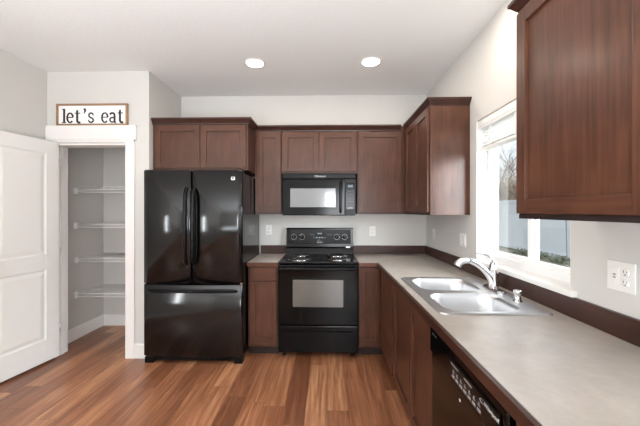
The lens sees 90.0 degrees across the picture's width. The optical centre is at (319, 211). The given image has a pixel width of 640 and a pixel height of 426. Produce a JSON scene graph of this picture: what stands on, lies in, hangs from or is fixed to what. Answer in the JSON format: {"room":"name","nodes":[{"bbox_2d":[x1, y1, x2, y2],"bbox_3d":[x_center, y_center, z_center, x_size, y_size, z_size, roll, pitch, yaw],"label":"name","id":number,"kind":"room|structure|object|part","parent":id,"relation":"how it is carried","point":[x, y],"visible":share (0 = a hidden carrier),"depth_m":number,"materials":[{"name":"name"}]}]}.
{"room":"kitchen","nodes":[
{"label":"kitchen","id":0,"kind":"room"},
{"bbox_2d":[0,49,46,139],"bbox_3d":[-2.770,0.033,-0.430,0.140,2.740,7.020,0,0,1],"label":"wall","id":1,"kind":"structure","parent":0,"point":[23,85],"depth_m":2.83,"materials":[{"name":"grey paint"}]},
{"bbox_2d":[68,148,103,329],"bbox_3d":[-2.722,0.033,3.625,0.100,2.740,0.830,0,0,1],"label":"wall","id":2,"kind":"structure","parent":0,"point":[85,165],"depth_m":3.63,"materials":[{"name":"grey paint"}]},
{"bbox_2d":[47,71,180,343],"bbox_3d":[-2.190,0.033,3.479,1.130,2.740,0.820,0,0,1],"label":"wall","id":3,"kind":"structure","parent":0,"point":[147,96],"depth_m":3.06,"materials":[{"name":"grey paint"}]},
{"bbox_2d":[0,131,60,382],"bbox_3d":[-2.528,0.366,2.744,0.103,2.030,0.646,0,0,9],"label":"door","id":4,"kind":"structure","parent":3,"relation":"in","point":[30,246],"depth_m":2.79,"materials":[{"name":"white paint"}]},
{"bbox_2d":[57,143,124,356],"bbox_3d":[-2.197,0.378,3.136,0.695,2.050,0.135,0,0,1],"label":"trim","id":5,"kind":"structure","parent":3,"relation":"attached to","point":[63,148],"depth_m":3.15,"materials":[{"name":"white paint"}]},
{"bbox_2d":[45,125,136,141],"bbox_3d":[-2.183,-0.737,3.053,0.872,0.156,0.030,0,0,1],"label":"trim","id":6,"kind":"structure","parent":3,"relation":"attached to","point":[62,133],"depth_m":3.04,"materials":[{"name":"white paint"}]},
{"bbox_2d":[56,103,128,125],"bbox_3d":[-2.173,-0.919,3.054,0.688,0.208,0.024,0,0,1],"label":"wall sign","id":7,"kind":"object","parent":6,"relation":"on","point":[90,113],"visible":1,"depth_m":3.05,"materials":[{"name":"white wood"}]},
{"bbox_2d":[68,314,124,343],"bbox_3d":[-2.203,1.335,3.564,0.940,0.137,0.730,0,0,1],"label":"baseboard","id":8,"kind":"structure","parent":3,"relation":"attached to","point":[91,325],"depth_m":3.78,"materials":[{"name":"white paint"}]},
{"bbox_2d":[73,284,124,297],"bbox_3d":[-2.200,0.914,3.692,0.938,0.068,0.467,0,0,1],"label":"wire shelf","id":9,"kind":"object","parent":3,"relation":"attached to","point":[75,294],"visible":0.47,"depth_m":3.53,"materials":[{"name":"white metal"}]},
{"bbox_2d":[73,253,124,262],"bbox_3d":[-2.200,0.531,3.692,0.938,0.068,0.467,0,0,1],"label":"wire shelf","id":10,"kind":"object","parent":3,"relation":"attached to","point":[102,255],"visible":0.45,"depth_m":3.54,"materials":[{"name":"white metal"}]},
{"bbox_2d":[73,223,124,228],"bbox_3d":[-2.200,0.161,3.692,0.938,0.068,0.467,0,0,1],"label":"wire shelf","id":11,"kind":"object","parent":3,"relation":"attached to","point":[75,225],"visible":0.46,"depth_m":3.48,"materials":[{"name":"white metal"}]},
{"bbox_2d":[125,140,134,358],"bbox_3d":[-2.193,0.363,3.060,0.852,2.080,0.017,0,0,1],"label":"trim","id":12,"kind":"structure","parent":3,"relation":"attached to","point":[129,146],"depth_m":3.04,"materials":[{"name":"white paint"}]},
{"bbox_2d":[134,344,145,358],"bbox_3d":[-1.695,1.335,3.141,0.154,0.137,0.194,0,0,1],"label":"baseboard","id":13,"kind":"structure","parent":3,"relation":"attached to","point":[138,348],"depth_m":3.04,"materials":[{"name":"white paint"}]},
{"bbox_2d":[104,148,124,313],"bbox_3d":[-2.194,0.033,3.979,0.940,2.740,0.100,0,0,1],"label":"wall","id":14,"kind":"structure","parent":0,"point":[114,158],"depth_m":3.94,"materials":[{"name":"grey paint"}]},
{"bbox_2d":[73,188,124,193],"bbox_3d":[-2.200,-0.219,3.692,0.938,0.068,0.467,0,0,1],"label":"wire shelf","id":15,"kind":"object","parent":14,"relation":"attached to","point":[75,190],"visible":0.49,"depth_m":3.48,"materials":[{"name":"white metal"}]},
{"bbox_2d":[100,186,124,188],"bbox_3d":[-2.088,-0.259,3.591,0.671,0.034,0.170,0,0,1],"label":"wire rack","id":16,"kind":"object","parent":15,"relation":"on","point":[111,187],"visible":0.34,"depth_m":3.52,"materials":[{"name":"white metal"}]},
{"bbox_2d":[0,325,411,425],"bbox_3d":[-0.836,1.433,-0.042,4.230,0.060,8.160,0,0,1],"label":"floor","id":17,"kind":"structure","parent":0,"point":[93,383],"depth_m":2.49,"materials":[{"name":"brown wood"}]},
{"bbox_2d":[144,169,258,363],"bbox_3d":[-1.160,0.510,3.256,0.918,1.785,0.821,0,0,1],"label":"refrigerator","id":18,"kind":"object","parent":17,"relation":"on","point":[201,227],"visible":0.98,"depth_m":2.92,"materials":[{"name":"black metal"}]},
{"bbox_3d":[-1.404,0.144,2.953,0.444,1.033,0.078,0,0,1],"label":"door","id":19,"kind":"part","parent":18,"relation":"part of","materials":[{"name":"black metal"}]},
{"bbox_3d":[-1.216,0.138,2.891,0.033,0.718,0.075,0,0,1],"label":"handle","id":20,"kind":"part","parent":18,"relation":"part of","materials":[{"name":"black plastic"}]},
{"bbox_3d":[-1.162,0.722,2.887,0.826,0.044,0.084,0,0,1],"label":"handle","id":21,"kind":"part","parent":18,"relation":"part of","materials":[{"name":"black plastic"}]},
{"bbox_3d":[-1.144,0.138,2.890,0.033,0.718,0.075,0,0,1],"label":"handle","id":22,"kind":"part","parent":18,"relation":"part of","materials":[{"name":"black plastic"}]},
{"bbox_3d":[-1.167,1.000,2.948,0.918,0.655,0.078,0,0,1],"label":"freezer drawer","id":23,"kind":"part","parent":18,"relation":"part of","materials":[{"name":"black metal"}]},
{"bbox_3d":[-0.942,0.144,2.943,0.468,1.033,0.078,0,0,1],"label":"door","id":24,"kind":"part","parent":18,"relation":"part of","materials":[{"name":"black metal"}]},
{"bbox_2d":[248,267,278,352],"bbox_3d":[-0.542,0.967,3.387,0.284,0.873,0.649,0,0,1],"label":"base cabinet","id":25,"kind":"object","parent":17,"relation":"on","point":[263,324],"visible":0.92,"depth_m":3.07,"materials":[{"name":"brown wood"}]},
{"bbox_3d":[-0.544,0.601,3.073,0.249,0.128,0.020,0,0,1],"label":"drawer","id":26,"kind":"part","parent":25,"relation":"part of","materials":[{"name":"brown wood"}]},
{"bbox_3d":[-0.544,0.975,3.073,0.249,0.587,0.020,0,0,1],"label":"door","id":27,"kind":"part","parent":25,"relation":"part of","materials":[{"name":"brown wood"}]},
{"bbox_3d":[-0.543,0.975,3.078,0.161,0.499,0.005,0,0,1],"label":"door panel","id":28,"kind":"part","parent":25,"relation":"part of","materials":[{"name":"brown wood"}]},
{"bbox_2d":[247,245,285,266],"bbox_3d":[-0.542,0.462,3.376,0.296,0.134,0.671,0,0,1],"label":"countertop","id":29,"kind":"structure","parent":25,"relation":"on","point":[270,255],"depth_m":3.45,"materials":[{"name":"laminate"}]},
{"bbox_2d":[278,228,357,355],"bbox_3d":[-0.011,0.796,3.331,0.762,1.213,0.720,0,0,1],"label":"stove","id":30,"kind":"object","parent":17,"relation":"on","point":[318,270],"visible":1,"depth_m":3.03,"materials":[{"name":"black metal"}]},
{"bbox_3d":[-0.205,0.478,3.190,0.236,0.005,0.236,0,0,1],"label":"burner","id":31,"kind":"part","parent":30,"relation":"part of","materials":[{"name":"silver metal"}]},
{"bbox_3d":[-0.017,1.216,3.053,0.758,0.250,0.039,0,0,1],"label":"storage drawer","id":32,"kind":"part","parent":30,"relation":"part of","materials":[{"name":"black metal"}]},
{"bbox_2d":[278,265,357,324],"bbox_3d":[-0.012,0.929,3.321,0.758,0.838,0.700,0,0,1],"label":"oven","id":33,"kind":"object","parent":30,"relation":"in","point":[307,294],"depth_m":3.03,"materials":[{"name":"black metal"}]},
{"bbox_2d":[278,254,357,264],"bbox_3d":[-0.011,0.495,3.331,0.762,0.029,0.590,0,0,1],"label":"cooktop","id":34,"kind":"object","parent":30,"relation":"in","point":[288,259],"depth_m":3.13,"materials":[{"name":"black metal"}]},
{"bbox_3d":[-0.018,1.145,3.024,0.652,0.020,0.021,0,0,1],"label":"handle","id":35,"kind":"part","parent":30,"relation":"part of","materials":[{"name":"black plastic"}]},
{"bbox_3d":[-0.003,0.288,3.616,0.697,0.160,0.019,0,0,1],"label":"control panel","id":36,"kind":"part","parent":30,"relation":"part of","materials":[{"name":"black plastic"}]},
{"bbox_2d":[358,266,382,353],"bbox_3d":[0.794,0.967,3.358,0.834,0.873,0.649,0,0,1],"label":"base cabinet","id":37,"kind":"object","parent":17,"relation":"on","point":[369,278],"visible":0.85,"depth_m":3.05,"materials":[{"name":"brown wood"}]},
{"bbox_3d":[0.473,0.904,3.050,0.176,0.727,0.020,0,0,1],"label":"door","id":38,"kind":"part","parent":37,"relation":"part of","materials":[{"name":"brown wood"}]},
{"bbox_3d":[0.473,0.904,3.056,0.088,0.639,0.005,0,0,1],"label":"door panel","id":39,"kind":"part","parent":37,"relation":"part of","materials":[{"name":"brown wood"}]},
{"bbox_2d":[381,272,392,375],"bbox_3d":[0.879,0.967,2.741,0.638,0.873,0.615,0,0,1],"label":"base cabinet","id":40,"kind":"object","parent":17,"relation":"on","point":[386,285],"visible":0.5,"depth_m":2.64,"materials":[{"name":"brown wood"}]},
{"bbox_3d":[0.569,0.618,2.715,0.020,0.154,0.517,0,0,1],"label":"drawer","id":41,"kind":"part","parent":40,"relation":"part of","materials":[{"name":"brown wood"}]},
{"bbox_3d":[0.569,0.794,2.715,0.020,0.183,0.517,0,0,1],"label":"drawer","id":42,"kind":"part","parent":40,"relation":"part of","materials":[{"name":"brown wood"}]},
{"bbox_3d":[0.569,0.986,2.715,0.020,0.183,0.517,0,0,1],"label":"drawer","id":43,"kind":"part","parent":40,"relation":"part of","materials":[{"name":"brown wood"}]},
{"bbox_3d":[0.569,1.177,2.715,0.020,0.183,0.517,0,0,1],"label":"drawer","id":44,"kind":"part","parent":40,"relation":"part of","materials":[{"name":"brown wood"}]},
{"bbox_2d":[393,285,431,425],"bbox_3d":[0.862,0.967,1.969,0.638,0.873,0.926,0,0,1],"label":"base cabinet","id":45,"kind":"object","parent":17,"relation":"on","point":[412,354],"visible":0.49,"depth_m":1.89,"materials":[{"name":"brown wood"}]},
{"bbox_3d":[0.558,0.904,2.187,0.020,0.727,0.482,0,0,1],"label":"door","id":46,"kind":"part","parent":45,"relation":"part of","materials":[{"name":"brown wood"}]},
{"bbox_3d":[0.563,0.904,2.187,0.005,0.625,0.380,0,0,1],"label":"door panel","id":47,"kind":"part","parent":45,"relation":"part of","materials":[{"name":"brown wood"}]},
{"bbox_3d":[0.548,0.904,1.730,0.020,0.727,0.419,0,0,1],"label":"door","id":48,"kind":"part","parent":45,"relation":"part of","materials":[{"name":"brown wood"}]},
{"bbox_3d":[0.553,0.904,1.730,0.005,0.625,0.317,0,0,1],"label":"door panel","id":49,"kind":"part","parent":45,"relation":"part of","materials":[{"name":"brown wood"}]},
{"bbox_2d":[353,245,639,425],"bbox_3d":[0.765,0.462,2.043,0.837,0.134,3.279,0,0,1],"label":"countertop","id":50,"kind":"structure","parent":45,"relation":"on","point":[578,364],"depth_m":1.15,"materials":[{"name":"laminate"}]},
{"bbox_2d":[401,277,552,315],"bbox_3d":[0.846,0.573,1.919,0.536,0.182,0.840,0,0,1],"label":"sink","id":51,"kind":"object","parent":50,"relation":"in","point":[446,295],"visible":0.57,"depth_m":1.86,"materials":[{"name":"silver metal"}]},
{"bbox_2d":[412,278,479,290],"bbox_3d":[0.818,0.573,2.115,0.372,0.182,0.344,0,0,1],"label":"basin","id":52,"kind":"object","parent":51,"relation":"in","point":[423,284],"depth_m":2.27,"materials":[{"name":"silver metal"}]},
{"bbox_2d":[430,293,519,311],"bbox_3d":[0.809,0.573,1.705,0.380,0.182,0.340,0,0,1],"label":"basin","id":53,"kind":"object","parent":51,"relation":"in","point":[448,302],"depth_m":1.86,"materials":[{"name":"silver metal"}]},
{"bbox_2d":[454,253,505,293],"bbox_3d":[0.957,0.368,1.955,0.267,0.226,0.210,0,0,1],"label":"faucet","id":54,"kind":"object","parent":51,"relation":"on","point":[492,276],"visible":1,"depth_m":1.94,"materials":[{"name":"silver metal"}]},
{"bbox_3d":[0.988,0.373,1.954,0.176,0.171,0.042,0,0,1],"label":"spout","id":55,"kind":"part","parent":54,"relation":"part of","materials":[{"name":"silver metal"}]},
{"bbox_3d":[1.016,0.286,1.953,0.113,0.063,0.034,0,0,1],"label":"lever","id":56,"kind":"part","parent":54,"relation":"part of","materials":[{"name":"silver metal"}]},
{"bbox_3d":[1.061,0.474,1.952,0.056,0.014,0.210,0,0,1],"label":"plate","id":57,"kind":"part","parent":54,"relation":"part of","materials":[{"name":"silver metal"}]},
{"bbox_2d":[512,289,522,302],"bbox_3d":[1.050,0.450,1.702,0.048,0.063,0.048,0,0,1],"label":"soap dispenser","id":58,"kind":"object","parent":51,"relation":"on","point":[517,293],"visible":1,"depth_m":1.69,"materials":[{"name":"silver metal"}]},
{"bbox_2d":[430,326,515,425],"bbox_3d":[0.820,0.969,1.178,0.632,0.868,0.648,0,0,1],"label":"dishwasher","id":59,"kind":"object","parent":17,"relation":"on","point":[459,398],"visible":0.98,"depth_m":1.20,"materials":[{"name":"black metal"}]},
{"bbox_3d":[0.535,0.970,1.185,0.030,0.617,0.648,0,0,1],"label":"door","id":60,"kind":"part","parent":59,"relation":"part of","materials":[{"name":"black metal"}]},
{"bbox_2d":[452,370,479,406],"bbox_3d":[0.503,0.609,1.111,0.001,0.012,0.221,0,0,1],"label":"print","id":61,"kind":"object","parent":59,"relation":"attached to","point":[456,375],"depth_m":1.10,"materials":[{"name":"grey"}]},
{"bbox_2d":[0,0,506,96],"bbox_3d":[-0.836,-1.387,-0.042,4.230,0.100,8.160,0,0,1],"label":"ceiling","id":62,"kind":"structure","parent":0,"point":[194,47],"depth_m":2.51,"materials":[{"name":"white paint"}]},
{"bbox_2d":[244,58,265,67],"bbox_3d":[-0.587,-1.332,2.889,0.190,0.009,0.190,0,0,1],"label":"recessed light","id":63,"kind":"object","parent":62,"relation":"in","point":[250,62],"visible":1,"depth_m":2.88,"materials":[{"name":"white paint"}]},
{"bbox_2d":[360,56,381,66],"bbox_3d":[0.455,-1.332,2.861,0.190,0.009,0.190,0,0,1],"label":"recessed light","id":64,"kind":"object","parent":62,"relation":"in","point":[372,61],"visible":1,"depth_m":2.84,"materials":[{"name":"white paint"}]},
{"bbox_2d":[181,95,425,253],"bbox_3d":[-0.198,0.033,3.775,2.840,2.740,0.140,0,0,1],"label":"wall","id":65,"kind":"structure","parent":0,"point":[391,229],"depth_m":3.70,"materials":[{"name":"grey paint"}]},
{"bbox_2d":[151,117,257,176],"bbox_3d":[-1.137,-0.648,3.397,0.971,0.503,0.655,0,0,1],"label":"upper cabinet","id":66,"kind":"object","parent":65,"relation":"attached to","point":[179,143],"visible":0.94,"depth_m":3.10,"materials":[{"name":"brown wood"}]},
{"bbox_3d":[-1.385,-0.625,3.111,0.440,0.415,0.020,0,0,1],"label":"door","id":67,"kind":"part","parent":66,"relation":"part of","materials":[{"name":"brown wood"}]},
{"bbox_3d":[-1.384,-0.625,3.116,0.338,0.313,0.005,0,0,1],"label":"door panel","id":68,"kind":"part","parent":66,"relation":"part of","materials":[{"name":"brown wood"}]},
{"bbox_3d":[-1.141,-0.870,3.222,0.971,0.060,0.304,0,0,1],"label":"crown molding","id":69,"kind":"part","parent":66,"relation":"part of","materials":[{"name":"brown wood"}]},
{"bbox_3d":[-0.938,-0.625,3.101,0.442,0.415,0.020,0,0,1],"label":"door","id":70,"kind":"part","parent":66,"relation":"part of","materials":[{"name":"brown wood"}]},
{"bbox_3d":[-0.938,-0.625,3.106,0.340,0.313,0.005,0,0,1],"label":"door panel","id":71,"kind":"part","parent":66,"relation":"part of","materials":[{"name":"brown wood"}]},
{"bbox_2d":[266,225,271,234],"bbox_3d":[-0.592,0.218,3.709,0.072,0.115,0.009,0,0,1],"label":"wall outlet","id":72,"kind":"object","parent":65,"relation":"attached to","point":[268,227],"visible":1,"depth_m":3.71,"materials":[{"name":"white plastic"}]},
{"bbox_2d":[255,125,282,213],"bbox_3d":[-0.547,-0.434,3.533,0.282,0.932,0.358,0,0,1],"label":"upper cabinet","id":73,"kind":"object","parent":65,"relation":"attached to","point":[268,138],"visible":0.94,"depth_m":3.39,"materials":[{"name":"brown wood"}]},
{"bbox_3d":[-0.550,-0.870,3.374,0.281,0.060,0.041,0,0,1],"label":"crown molding","id":74,"kind":"part","parent":73,"relation":"part of","materials":[{"name":"brown wood"}]},
{"bbox_3d":[-0.550,0.022,3.402,0.280,0.019,0.005,0,0,1],"label":"rail","id":75,"kind":"part","parent":73,"relation":"part of","materials":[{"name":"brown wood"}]},
{"bbox_3d":[-0.538,-0.411,3.398,0.144,0.741,0.005,0,0,1],"label":"door panel","id":76,"kind":"part","parent":73,"relation":"part of","materials":[{"name":"brown wood"}]},
{"bbox_2d":[261,245,285,252],"bbox_3d":[-0.535,0.442,3.702,0.296,0.094,0.019,0,0,1],"label":"backsplash","id":77,"kind":"structure","parent":65,"relation":"attached to","point":[264,248],"depth_m":3.69,"materials":[{"name":"brown wood"}]},
{"bbox_2d":[281,125,357,173],"bbox_3d":[-0.005,-0.648,3.521,0.799,0.503,0.358,0,0,1],"label":"upper cabinet","id":78,"kind":"object","parent":65,"relation":"attached to","point":[305,148],"visible":0.97,"depth_m":3.38,"materials":[{"name":"brown wood"}]},
{"bbox_3d":[-0.204,-0.625,3.385,0.384,0.415,0.020,0,0,1],"label":"door","id":79,"kind":"part","parent":78,"relation":"part of","materials":[{"name":"brown wood"}]},
{"bbox_3d":[-0.204,-0.625,3.390,0.282,0.313,0.005,0,0,1],"label":"door panel","id":80,"kind":"part","parent":78,"relation":"part of","materials":[{"name":"brown wood"}]},
{"bbox_2d":[283,173,355,214],"bbox_3d":[-0.007,-0.174,3.473,0.753,0.439,0.454,0,0,1],"label":"microwave","id":81,"kind":"object","parent":78,"relation":"attached to","point":[303,193],"visible":1,"depth_m":3.29,"materials":[{"name":"black plastic"}]},
{"bbox_3d":[0.209,-0.144,3.264,0.024,0.331,0.046,0,0,1],"label":"handle","id":82,"kind":"part","parent":81,"relation":"part of","materials":[{"name":"black plastic"}]},
{"bbox_3d":[0.311,-0.143,3.300,0.111,0.377,0.035,0,0,1],"label":"control panel","id":83,"kind":"part","parent":81,"relation":"part of","materials":[{"name":"black plastic"}]},
{"bbox_3d":[-0.008,-0.870,3.362,0.799,0.060,0.041,0,0,1],"label":"crown molding","id":84,"kind":"part","parent":78,"relation":"part of","materials":[{"name":"brown wood"}]},
{"bbox_3d":[0.187,-0.625,3.377,0.387,0.415,0.020,0,0,1],"label":"door","id":85,"kind":"part","parent":78,"relation":"part of","materials":[{"name":"brown wood"}]},
{"bbox_3d":[0.187,-0.625,3.382,0.285,0.313,0.005,0,0,1],"label":"door panel","id":86,"kind":"part","parent":78,"relation":"part of","materials":[{"name":"brown wood"}]},
{"bbox_2d":[369,226,375,235],"bbox_3d":[0.605,0.231,3.683,0.072,0.115,0.009,0,0,1],"label":"wall outlet","id":87,"kind":"object","parent":65,"relation":"attached to","point":[372,229],"visible":1,"depth_m":3.68,"materials":[{"name":"white plastic"}]},
{"bbox_2d":[355,124,404,213],"bbox_3d":[0.805,-0.434,3.503,0.818,0.932,0.358,0,0,1],"label":"upper cabinet","id":88,"kind":"object","parent":65,"relation":"attached to","point":[380,176],"visible":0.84,"depth_m":3.37,"materials":[{"name":"brown wood"}]},
{"bbox_3d":[0.619,-0.870,3.349,0.452,0.060,0.041,0,0,1],"label":"crown molding","id":89,"kind":"part","parent":88,"relation":"part of","materials":[{"name":"brown wood"}]},
{"bbox_3d":[0.631,-0.411,3.372,0.354,0.741,0.005,0,0,1],"label":"door panel","id":90,"kind":"part","parent":88,"relation":"part of","materials":[{"name":"brown wood"}]},
{"bbox_3d":[0.803,0.022,3.373,0.816,0.019,0.005,0,0,1],"label":"rail","id":91,"kind":"part","parent":88,"relation":"part of","materials":[{"name":"brown wood"}]},
{"bbox_2d":[353,245,424,253],"bbox_3d":[0.791,0.442,3.673,0.818,0.094,0.019,0,0,1],"label":"backsplash","id":92,"kind":"structure","parent":65,"relation":"attached to","point":[357,249],"depth_m":3.66,"materials":[{"name":"brown wood"}]},
{"bbox_2d":[426,0,639,319],"bbox_3d":[1.208,0.033,-0.106,0.140,2.740,7.840,0,0,1],"label":"wall","id":93,"kind":"structure","parent":0,"point":[485,71],"depth_m":2.13,"materials":[{"name":"grey paint"}]},
{"bbox_2d":[432,229,434,239],"bbox_3d":[1.210,0.245,3.409,0.009,0.115,0.072,0,0,1],"label":"wall outlet","id":94,"kind":"object","parent":93,"relation":"attached to","point":[433,230],"visible":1,"depth_m":3.40,"materials":[{"name":"white plastic"}]},
{"bbox_2d":[403,97,471,214],"bbox_3d":[1.030,-0.434,2.943,0.347,0.932,0.846,0,0,1],"label":"upper cabinet","id":95,"kind":"object","parent":93,"relation":"attached to","point":[437,134],"visible":1,"depth_m":2.56,"materials":[{"name":"brown wood"}]},
{"bbox_3d":[0.883,-0.411,3.119,0.020,0.843,0.360,0,0,1],"label":"door","id":96,"kind":"part","parent":95,"relation":"part of","materials":[{"name":"brown wood"}]},
{"bbox_3d":[0.888,-0.411,3.119,0.005,0.741,0.258,0,0,1],"label":"door panel","id":97,"kind":"part","parent":95,"relation":"part of","materials":[{"name":"brown wood"}]},
{"bbox_3d":[0.889,0.022,2.963,0.005,0.019,0.812,0,0,1],"label":"rail","id":98,"kind":"part","parent":95,"relation":"part of","materials":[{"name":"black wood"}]},
{"bbox_3d":[0.880,-0.411,2.753,0.005,0.741,0.257,0,0,1],"label":"door panel","id":99,"kind":"part","parent":95,"relation":"part of","materials":[{"name":"brown wood"}]},
{"bbox_3d":[0.875,-0.411,2.753,0.020,0.843,0.359,0,0,1],"label":"door","id":100,"kind":"part","parent":95,"relation":"part of","materials":[{"name":"brown wood"}]},
{"bbox_3d":[1.029,-0.870,2.919,0.346,0.060,0.798,0,0,1],"label":"crown molding","id":101,"kind":"part","parent":95,"relation":"part of","materials":[{"name":"brown wood"}]},
{"bbox_2d":[460,233,465,246],"bbox_3d":[1.194,0.241,2.680,0.010,0.115,0.118,0,0,1],"label":"light switch","id":102,"kind":"object","parent":93,"relation":"attached to","point":[462,235],"visible":1,"depth_m":2.66,"materials":[{"name":"white plastic"}]},
{"bbox_2d":[471,98,576,297],"bbox_3d":[1.236,-0.146,1.968,0.165,1.081,1.034,0,0,1],"label":"window","id":103,"kind":"structure","parent":93,"relation":"in","point":[556,278],"depth_m":2.36,"materials":[{"name":"white plastic"}]},
{"bbox_3d":[1.307,-0.160,2.153,0.016,0.975,0.492,0,0,1],"label":"sash","id":104,"kind":"part","parent":103,"relation":"part of","materials":[{"name":"white plastic"}]},
{"bbox_2d":[478,100,567,258],"bbox_3d":[1.224,-0.224,1.969,0.072,0.914,0.928,0,0,1],"label":"window blind","id":105,"kind":"object","parent":103,"relation":"attached to","point":[499,128],"visible":0.38,"depth_m":2.16,"materials":[{"name":"white"}]},
{"bbox_3d":[1.231,-0.465,1.969,0.056,0.020,0.918,0,0,1],"label":"rail","id":106,"kind":"part","parent":105,"relation":"part of","materials":[{"name":"white plastic"}]},
{"bbox_3d":[1.210,-0.197,1.574,0.003,0.860,0.020,0,0,1],"label":"pull cord","id":107,"kind":"part","parent":105,"relation":"part of","materials":[{"name":"grey plastic"}]},
{"bbox_3d":[1.216,0.380,1.969,0.125,0.029,1.034,0,0,1],"label":"sill","id":108,"kind":"part","parent":103,"relation":"part of","materials":[{"name":"white paint"}]},
{"bbox_3d":[1.290,-0.160,1.967,0.056,1.055,0.944,0,0,1],"label":"frame","id":109,"kind":"part","parent":103,"relation":"part of","materials":[{"name":"white plastic"}]},
{"bbox_3d":[1.280,-0.160,1.752,0.016,0.975,0.432,0,0,1],"label":"sash","id":110,"kind":"part","parent":103,"relation":"part of","materials":[{"name":"white plastic"}]},
{"bbox_2d":[425,246,639,346],"bbox_3d":[1.174,0.442,2.034,0.019,0.094,3.279,0,0,1],"label":"backsplash","id":111,"kind":"structure","parent":93,"relation":"attached to","point":[624,327],"depth_m":1.47,"materials":[{"name":"brown wood"}]},
{"bbox_2d":[507,0,639,222],"bbox_3d":[0.989,-0.434,1.078,0.347,0.932,0.648,0,0,1],"label":"upper cabinet","id":112,"kind":"object","parent":93,"relation":"attached to","point":[578,61],"visible":1,"depth_m":1.04,"materials":[{"name":"brown wood"}]},
{"bbox_3d":[0.989,-0.870,1.078,0.346,0.060,0.648,0,0,1],"label":"crown molding","id":113,"kind":"part","parent":112,"relation":"part of","materials":[{"name":"brown wood"}]},
{"bbox_3d":[0.848,0.022,1.064,0.005,0.019,0.613,0,0,1],"label":"rail","id":114,"kind":"part","parent":112,"relation":"part of","materials":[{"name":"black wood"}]},
{"bbox_3d":[0.844,-0.411,1.074,0.005,0.741,0.471,0,0,1],"label":"door panel","id":115,"kind":"part","parent":112,"relation":"part of","materials":[{"name":"brown wood"}]},
{"bbox_2d":[607,259,635,294],"bbox_3d":[1.162,0.253,1.237,0.010,0.115,0.118,0,0,1],"label":"wall outlet","id":116,"kind":"object","parent":93,"relation":"attached to","point":[621,276],"visible":1,"depth_m":1.23,"materials":[{"name":"white plastic"}]},
{"bbox_2d":[611,266,618,284],"bbox_3d":[1.161,0.253,1.260,0.003,0.066,0.033,0,0,1],"label":"receptacle","id":117,"kind":"object","parent":116,"relation":"attached to","point":[614,269],"depth_m":1.26,"materials":[{"name":"grey plastic"}]},
{"bbox_2d":[622,269,629,276],"bbox_3d":[1.159,0.234,1.214,0.003,0.027,0.031,0,0,1],"label":"receptacle","id":118,"kind":"object","parent":116,"relation":"attached to","point":[625,272],"depth_m":1.21,"materials":[{"name":"grey plastic"}]},
{"bbox_2d":[622,279,629,286],"bbox_3d":[1.159,0.273,1.214,0.003,0.027,0.031,0,0,1],"label":"receptacle","id":119,"kind":"object","parent":116,"relation":"attached to","point":[625,282],"depth_m":1.21,"materials":[{"name":"grey plastic"}]},
{"label":"outside","id":120,"kind":"structure","parent":0,"visible":0},
{"bbox_2d":[499,246,569,267],"bbox_3d":[18.126,1.488,21.610,32.700,0.070,52.000,0,0,1],"label":"ground","id":121,"kind":"structure","parent":120,"point":[501,248],"depth_m":10.02,"materials":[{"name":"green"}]},
{"bbox_2d":[499,176,515,200],"bbox_3d":[8.773,-0.250,14.521,1.780,3.422,6.693,0,0,1],"label":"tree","id":122,"kind":"object","parent":121,"relation":"on","point":[510,187],"visible":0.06,"depth_m":14.72,"materials":[{"name":"beige plant"}]},
{"bbox_2d":[499,141,515,199],"bbox_3d":[12.065,-1.903,20.991,4.269,6.735,4.313,0,0,-6],"label":"bare tree","id":123,"kind":"object","parent":121,"relation":"on","point":[511,164],"visible":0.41,"depth_m":20.52,"materials":[{"name":"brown plant"}]},
{"bbox_2d":[499,157,515,199],"bbox_3d":[18.293,-2.330,29.117,5.369,7.588,7.525,0,0,33],"label":"bare tree","id":124,"kind":"object","parent":121,"relation":"on","point":[510,157],"visible":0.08,"depth_m":29.89,"materials":[{"name":"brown plant"}]},
{"bbox_2d":[511,248,527,255],"bbox_3d":[6.786,1.350,10.699,0.455,0.222,0.691,0,0,1],"label":"shrub","id":125,"kind":"object","parent":121,"relation":"on","point":[522,251],"visible":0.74,"depth_m":10.71,"materials":[{"name":"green plant"}]},
{"bbox_2d":[499,200,569,257],"bbox_3d":[7.213,0.467,9.665,0.190,1.972,12.390,0,0,1],"label":"fence","id":126,"kind":"object","parent":121,"relation":"on","point":[513,231],"visible":0.16,"depth_m":11.27,"materials":[{"name":"grey plastic"}]},
{"bbox_3d":[7.263,-0.357,12.104,0.065,0.120,2.320,0,0,1],"label":"rail","id":127,"kind":"part","parent":126,"relation":"part of","materials":[{"name":"grey plastic"}]},
{"bbox_3d":[7.263,1.333,12.104,0.065,0.140,2.320,0,0,1],"label":"rail","id":128,"kind":"part","parent":126,"relation":"part of","materials":[{"name":"grey plastic"}]},
{"bbox_3d":[7.262,0.513,12.104,0.023,1.740,2.318,0,0,1],"label":"panel","id":129,"kind":"part","parent":126,"relation":"part of","materials":[{"name":"grey plastic"}]},
{"bbox_3d":[7.210,1.333,9.665,0.065,0.140,2.320,0,0,1],"label":"rail","id":130,"kind":"part","parent":126,"relation":"part of","materials":[{"name":"grey plastic"}]},
{"bbox_3d":[7.209,0.513,9.665,0.023,1.740,2.318,0,0,1],"label":"panel","id":131,"kind":"part","parent":126,"relation":"part of","materials":[{"name":"grey plastic"}]},
{"bbox_2d":[527,251,552,258],"bbox_3d":[6.765,1.350,9.855,0.474,0.220,0.691,0,0,1],"label":"shrub","id":132,"kind":"object","parent":121,"relation":"on","point":[545,254],"visible":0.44,"depth_m":9.68,"materials":[{"name":"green plant"}]},
{"bbox_2d":[549,254,569,263],"bbox_3d":[6.742,1.351,9.000,0.463,0.233,0.683,0,0,1],"label":"shrub","id":133,"kind":"object","parent":121,"relation":"on","point":[563,259],"visible":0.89,"depth_m":8.93,"materials":[{"name":"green plant"}]}
]}

